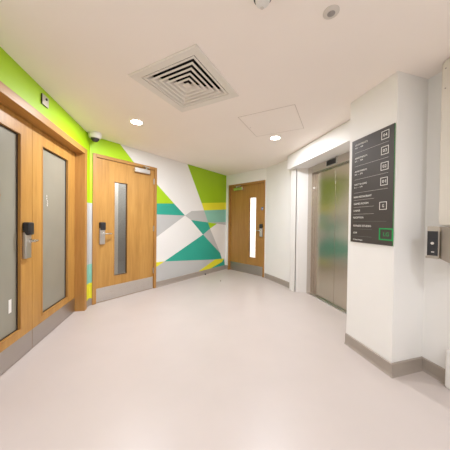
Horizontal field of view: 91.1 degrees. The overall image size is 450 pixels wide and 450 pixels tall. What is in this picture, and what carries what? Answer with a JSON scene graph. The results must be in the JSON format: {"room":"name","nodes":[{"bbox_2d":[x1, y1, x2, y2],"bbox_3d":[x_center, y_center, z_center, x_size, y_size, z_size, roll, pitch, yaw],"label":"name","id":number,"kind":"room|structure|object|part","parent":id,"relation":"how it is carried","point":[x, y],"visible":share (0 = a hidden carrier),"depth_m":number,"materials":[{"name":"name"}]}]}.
{"room":"elevator lobby","nodes":[
{"label":"elevator lobby","id":0,"kind":"room"},
{"bbox_2d":[0,47,89,299],"bbox_3d":[-1.322,-0.018,0.409,0.102,2.294,5.470,1,1,-12],"label":"wall","id":1,"kind":"structure","parent":0,"point":[12,75],"depth_m":1.95,"materials":[{"name":"green paint"}]},
{"bbox_2d":[0,81,86,375],"bbox_3d":[-1.703,0.075,1.961,0.214,2.060,1.800,1,1,-12],"label":"door","id":2,"kind":"structure","parent":1,"relation":"in","point":[43,169],"depth_m":1.99,"materials":[{"name":"brown wood"}]},
{"bbox_3d":[-1.653,0.063,1.563,0.006,1.601,0.494,1,1,-12],"label":"glass pane","id":3,"kind":"part","parent":2,"relation":"part of","materials":[{"name":"grey glass"}]},
{"bbox_3d":[-1.633,1.019,1.565,0.002,0.167,0.825,1,1,-12],"label":"kick plate","id":4,"kind":"part","parent":2,"relation":"part of","materials":[{"name":"silver metal"}]},
{"bbox_3d":[-1.647,0.135,1.908,0.046,0.038,0.082,1,1,-12],"label":"lever handle","id":5,"kind":"part","parent":2,"relation":"part of","materials":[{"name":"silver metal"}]},
{"bbox_3d":[-1.689,-0.921,1.949,0.210,0.068,1.664,1,1,-12],"label":"head rail","id":6,"kind":"part","parent":2,"relation":"part of","materials":[{"name":"brown wood"}]},
{"bbox_3d":[-1.808,1.007,2.377,0.002,0.167,0.825,1,1,-12],"label":"kick plate","id":7,"kind":"part","parent":2,"relation":"part of","materials":[{"name":"silver metal"}]},
{"bbox_3d":[-1.821,0.051,2.344,0.006,1.601,0.492,1,1,-12],"label":"glass pane","id":8,"kind":"part","parent":2,"relation":"part of","materials":[{"name":"grey glass"}]},
{"bbox_3d":[-1.701,0.075,1.961,0.210,2.060,1.800,1,1,-12],"label":"frame","id":9,"kind":"part","parent":2,"relation":"part of","materials":[{"name":"brown wood"}]},
{"bbox_2d":[41,93,48,108],"bbox_3d":[-1.582,-1.091,1.945,0.020,0.088,0.094,1,1,-12],"label":"switch","id":10,"kind":"object","parent":1,"relation":"attached to","point":[44,100],"visible":1,"depth_m":1.93,"materials":[{"name":"white plastic"}]},
{"bbox_2d":[87,298,91,306],"bbox_3d":[-1.835,1.042,2.948,0.037,0.098,0.155,1,1,-2],"label":"baseboard","id":11,"kind":"structure","parent":1,"relation":"attached to","point":[89,301],"depth_m":2.99,"materials":[{"name":"plastic"}]},
{"bbox_2d":[89,138,226,297],"bbox_3d":[-0.910,-0.061,4.280,0.102,2.294,3.225,1,1,37],"label":"wall","id":12,"kind":"structure","parent":0,"point":[191,200],"depth_m":4.30,"materials":[{"name":"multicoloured paint"}]},
{"bbox_2d":[92,153,156,304],"bbox_3d":[-1.507,0.055,3.419,0.190,2.068,1.023,1,1,37],"label":"door","id":13,"kind":"structure","parent":12,"relation":"in","point":[124,193],"depth_m":3.36,"materials":[{"name":"brown wood"}]},
{"bbox_3d":[-1.590,0.058,3.346,0.006,1.378,0.194,1,1,37],"label":"glass pane","id":14,"kind":"part","parent":13,"relation":"part of","materials":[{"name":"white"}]},
{"bbox_3d":[-1.514,0.982,3.427,0.002,0.195,0.910,1,1,37],"label":"kick plate","id":15,"kind":"part","parent":13,"relation":"part of","materials":[{"name":"silver metal"}]},
{"bbox_3d":[-1.523,-0.956,3.428,0.120,0.046,0.931,1,1,37],"label":"head rail","id":16,"kind":"part","parent":13,"relation":"part of","materials":[{"name":"brown wood"}]},
{"bbox_2d":[156,265,227,287],"bbox_3d":[-0.564,1.037,4.620,0.087,0.098,2.023,1,1,37],"label":"baseboard","id":17,"kind":"structure","parent":12,"relation":"attached to","point":[199,273],"depth_m":4.45,"materials":[{"name":"plastic"}]},
{"bbox_2d":[0,269,449,449],"bbox_3d":[0.635,1.183,2.815,7.700,0.120,10.800,1,1,0],"label":"floor","id":18,"kind":"structure","parent":0,"point":[241,361],"depth_m":1.57,"materials":[{"name":"plastic"}]},
{"bbox_2d":[0,0,449,175],"bbox_3d":[0.665,-1.221,2.785,7.700,0.100,10.800,1,1,0],"label":"ceiling","id":19,"kind":"structure","parent":0,"point":[82,53],"depth_m":1.52,"materials":[{"name":"paint"}]},
{"bbox_2d":[88,131,101,141],"bbox_3d":[-1.701,-1.143,2.891,0.158,0.116,0.158,1,1,0],"label":"ceiling camera","id":20,"kind":"object","parent":19,"relation":"attached to","point":[95,136],"visible":1,"depth_m":2.85,"materials":[{"name":"white plastic"}]},
{"bbox_2d":[130,119,142,124],"bbox_3d":[-1.020,-1.185,2.551,0.148,0.006,0.148,1,1,0],"label":"recessed light","id":21,"kind":"object","parent":19,"relation":"in","point":[133,121],"visible":1,"depth_m":2.55,"materials":[{"name":"white plastic"}]},
{"bbox_2d":[128,44,238,111],"bbox_3d":[-0.315,-1.268,1.856,0.650,0.217,0.650,1,1,28],"label":"ceiling vent","id":22,"kind":"object","parent":19,"relation":"in","point":[186,79],"visible":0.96,"depth_m":1.86,"materials":[{"name":"white metal"}]},
{"bbox_3d":[-0.316,-1.186,1.857,0.502,0.039,0.502,1,1,28],"label":"louvre blade","id":23,"kind":"part","parent":22,"relation":"part of","materials":[{"name":"white metal"}]},
{"bbox_3d":[-0.316,-1.186,1.857,0.330,0.039,0.330,1,1,28],"label":"louvre blade","id":24,"kind":"part","parent":22,"relation":"part of","materials":[{"name":"white metal"}]},
{"bbox_3d":[-0.316,-1.186,1.857,0.416,0.039,0.416,1,1,28],"label":"louvre blade","id":25,"kind":"part","parent":22,"relation":"part of","materials":[{"name":"white metal"}]},
{"bbox_3d":[-0.316,-1.186,1.857,0.244,0.039,0.244,1,1,28],"label":"louvre blade","id":26,"kind":"part","parent":22,"relation":"part of","materials":[{"name":"white metal"}]},
{"bbox_3d":[-0.316,-1.171,1.858,0.060,0.003,0.060,1,1,28],"label":"louvre blade","id":27,"kind":"part","parent":22,"relation":"part of","materials":[{"name":"white metal"}]},
{"bbox_3d":[-0.316,-1.186,1.857,0.158,0.039,0.158,1,1,28],"label":"louvre blade","id":28,"kind":"part","parent":22,"relation":"part of","materials":[{"name":"white metal"}]},
{"bbox_2d":[254,0,270,9],"bbox_3d":[0.191,-1.135,1.120,0.092,0.042,0.092,1,1,0],"label":"ceiling detector","id":29,"kind":"object","parent":19,"relation":"attached to","point":[261,4],"visible":1,"depth_m":1.12,"materials":[{"name":"white plastic"}]},
{"bbox_2d":[238,104,303,136],"bbox_3d":[0.545,-1.168,2.532,0.604,0.003,0.604,1,1,27],"label":"access panel","id":30,"kind":"object","parent":19,"relation":"attached to","point":[282,119],"visible":1,"depth_m":2.48,"materials":[{"name":"beige paint"}]},
{"bbox_2d":[270,136,280,139],"bbox_3d":[0.676,-1.170,2.971,0.148,0.006,0.148,1,1,0],"label":"recessed light","id":31,"kind":"object","parent":19,"relation":"in","point":[271,137],"visible":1,"depth_m":2.95,"materials":[{"name":"white plastic"}]},
{"bbox_2d":[287,120,349,169],"bbox_3d":[1.386,-1.048,3.010,0.300,0.234,1.630,1,1,-12],"label":"bulkhead","id":32,"kind":"object","parent":19,"relation":"attached to","point":[336,142],"visible":0.61,"depth_m":2.92,"materials":[{"name":"white paint"}]},
{"bbox_2d":[323,5,339,19],"bbox_3d":[0.574,-1.143,1.195,0.082,0.017,0.082,1,1,0],"label":"ceiling sensor","id":33,"kind":"object","parent":19,"relation":"attached to","point":[332,11],"visible":1,"depth_m":1.19,"materials":[{"name":"beige plastic"}]},
{"bbox_2d":[225,168,266,272],"bbox_3d":[0.437,-0.055,5.100,0.100,2.294,1.271,0,1,-45],"label":"wall","id":34,"kind":"structure","parent":0,"point":[260,174],"depth_m":5.07,"materials":[{"name":"white paint"}]},
{"bbox_2d":[228,180,265,276],"bbox_3d":[0.483,0.071,5.030,0.170,2.045,1.063,0,1,-45],"label":"door","id":35,"kind":"structure","parent":34,"relation":"in","point":[246,203],"depth_m":5.00,"materials":[{"name":"brown wood"}]},
{"bbox_3d":[0.469,0.986,5.039,0.003,0.195,0.960,0,1,-45],"label":"kick plate","id":36,"kind":"part","parent":35,"relation":"part of","materials":[{"name":"silver metal"}]},
{"bbox_3d":[0.510,-0.931,5.031,0.130,0.040,0.983,0,1,-45],"label":"head rail","id":37,"kind":"part","parent":35,"relation":"part of","materials":[{"name":"brown wood"}]},
{"bbox_3d":[0.627,0.059,4.919,0.006,1.341,0.184,0,1,-45],"label":"glass pane","id":38,"kind":"part","parent":35,"relation":"part of","materials":[{"name":"white glass"}]},
{"bbox_2d":[265,160,296,281],"bbox_3d":[1.245,-0.035,4.308,0.506,2.294,1.133,0,1,-22],"label":"wall","id":39,"kind":"structure","parent":0,"point":[278,178],"depth_m":4.23,"materials":[{"name":"white paint"}]},
{"bbox_2d":[264,273,288,287],"bbox_3d":[0.993,1.060,4.251,0.036,0.098,0.823,0,1,-23],"label":"baseboard","id":40,"kind":"structure","parent":39,"relation":"attached to","point":[267,276],"depth_m":4.24,"materials":[{"name":"plastic"}]},
{"bbox_2d":[289,169,296,291],"bbox_3d":[1.148,0.088,3.742,0.017,2.060,0.120,0,1,-26],"label":"trim","id":41,"kind":"structure","parent":39,"relation":"attached to","point":[293,171],"depth_m":3.73,"materials":[{"name":"white paint"}]},
{"bbox_2d":[295,168,307,292],"bbox_3d":[1.325,0.090,3.700,0.268,2.060,0.123,1,1,0],"label":"door frame","id":42,"kind":"structure","parent":39,"relation":"attached to","point":[302,173],"depth_m":3.67,"materials":[{"name":"white paint"}]},
{"bbox_2d":[346,71,427,362],"bbox_3d":[1.594,-0.002,1.966,0.751,2.294,0.461,1,1,-12],"label":"column","id":43,"kind":"structure","parent":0,"point":[385,284],"depth_m":1.73,"materials":[{"name":"white paint"}]},
{"bbox_2d":[350,123,395,245],"bbox_3d":[1.228,-0.307,1.862,0.014,0.927,0.418,1,1,-12],"label":"sign","id":44,"kind":"object","parent":43,"relation":"attached to","point":[373,155],"visible":1,"depth_m":1.83,"materials":[{"name":"grey"}]},
{"bbox_2d":[422,72,449,368],"bbox_3d":[2.032,0.029,-0.071,0.100,2.294,3.750,1,1,-12],"label":"wall","id":45,"kind":"structure","parent":0,"point":[436,291],"depth_m":1.69,"materials":[{"name":"white paint"}]},
{"bbox_2d":[344,333,444,383],"bbox_3d":[1.740,1.119,0.184,0.342,0.100,4.040,1,1,-12],"label":"baseboard","id":46,"kind":"structure","parent":45,"relation":"attached to","point":[418,364],"depth_m":1.72,"materials":[{"name":"plastic"}]},
{"bbox_2d":[425,226,449,262],"bbox_3d":[1.533,0.131,1.494,0.205,0.238,0.190,1,1,-12],"label":"panel","id":47,"kind":"object","parent":45,"relation":"attached to","point":[438,238],"visible":1,"depth_m":1.51,"materials":[{"name":"silver metal"}]},
{"bbox_2d":[439,58,449,225],"bbox_3d":[1.594,-0.565,1.443,0.122,1.143,0.252,1,1,-12],"label":"door frame","id":48,"kind":"structure","parent":45,"relation":"attached to","point":[444,182],"depth_m":1.52,"materials":[{"name":"beige"}]},
{"bbox_2d":[445,349,449,388],"bbox_3d":[1.629,1.018,1.363,0.052,0.270,0.434,1,1,-12],"label":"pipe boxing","id":49,"kind":"object","parent":45,"relation":"attached to","point":[447,358],"visible":1,"depth_m":1.55,"materials":[{"name":"white paint"}]},
{"bbox_3d":[1.568,-0.016,3.057,0.140,2.294,1.700,1,1,-12],"label":"wall","id":50,"kind":"structure","parent":0,"visible":0},
{"bbox_2d":[306,151,349,314],"bbox_3d":[1.521,0.102,3.088,0.106,2.056,1.147,1,1,-12],"label":"lift","id":51,"kind":"object","parent":50,"relation":"attached to","point":[328,181],"visible":0.69,"depth_m":3.19,"materials":[{"name":"silver metal"}]},
{"bbox_3d":[1.499,0.150,3.320,0.030,1.931,0.462,1,1,-12],"label":"door panel","id":52,"kind":"part","parent":51,"relation":"part of","materials":[{"name":"silver metal"}]},
{"bbox_3d":[1.517,1.123,3.101,0.089,0.014,0.926,1,1,-12],"label":"door sill","id":53,"kind":"part","parent":51,"relation":"part of","materials":[{"name":"silver metal"}]},
{"bbox_3d":[1.598,0.157,2.866,0.030,1.931,0.460,1,1,-12],"label":"door panel","id":54,"kind":"part","parent":51,"relation":"part of","materials":[{"name":"silver metal"}]}
]}

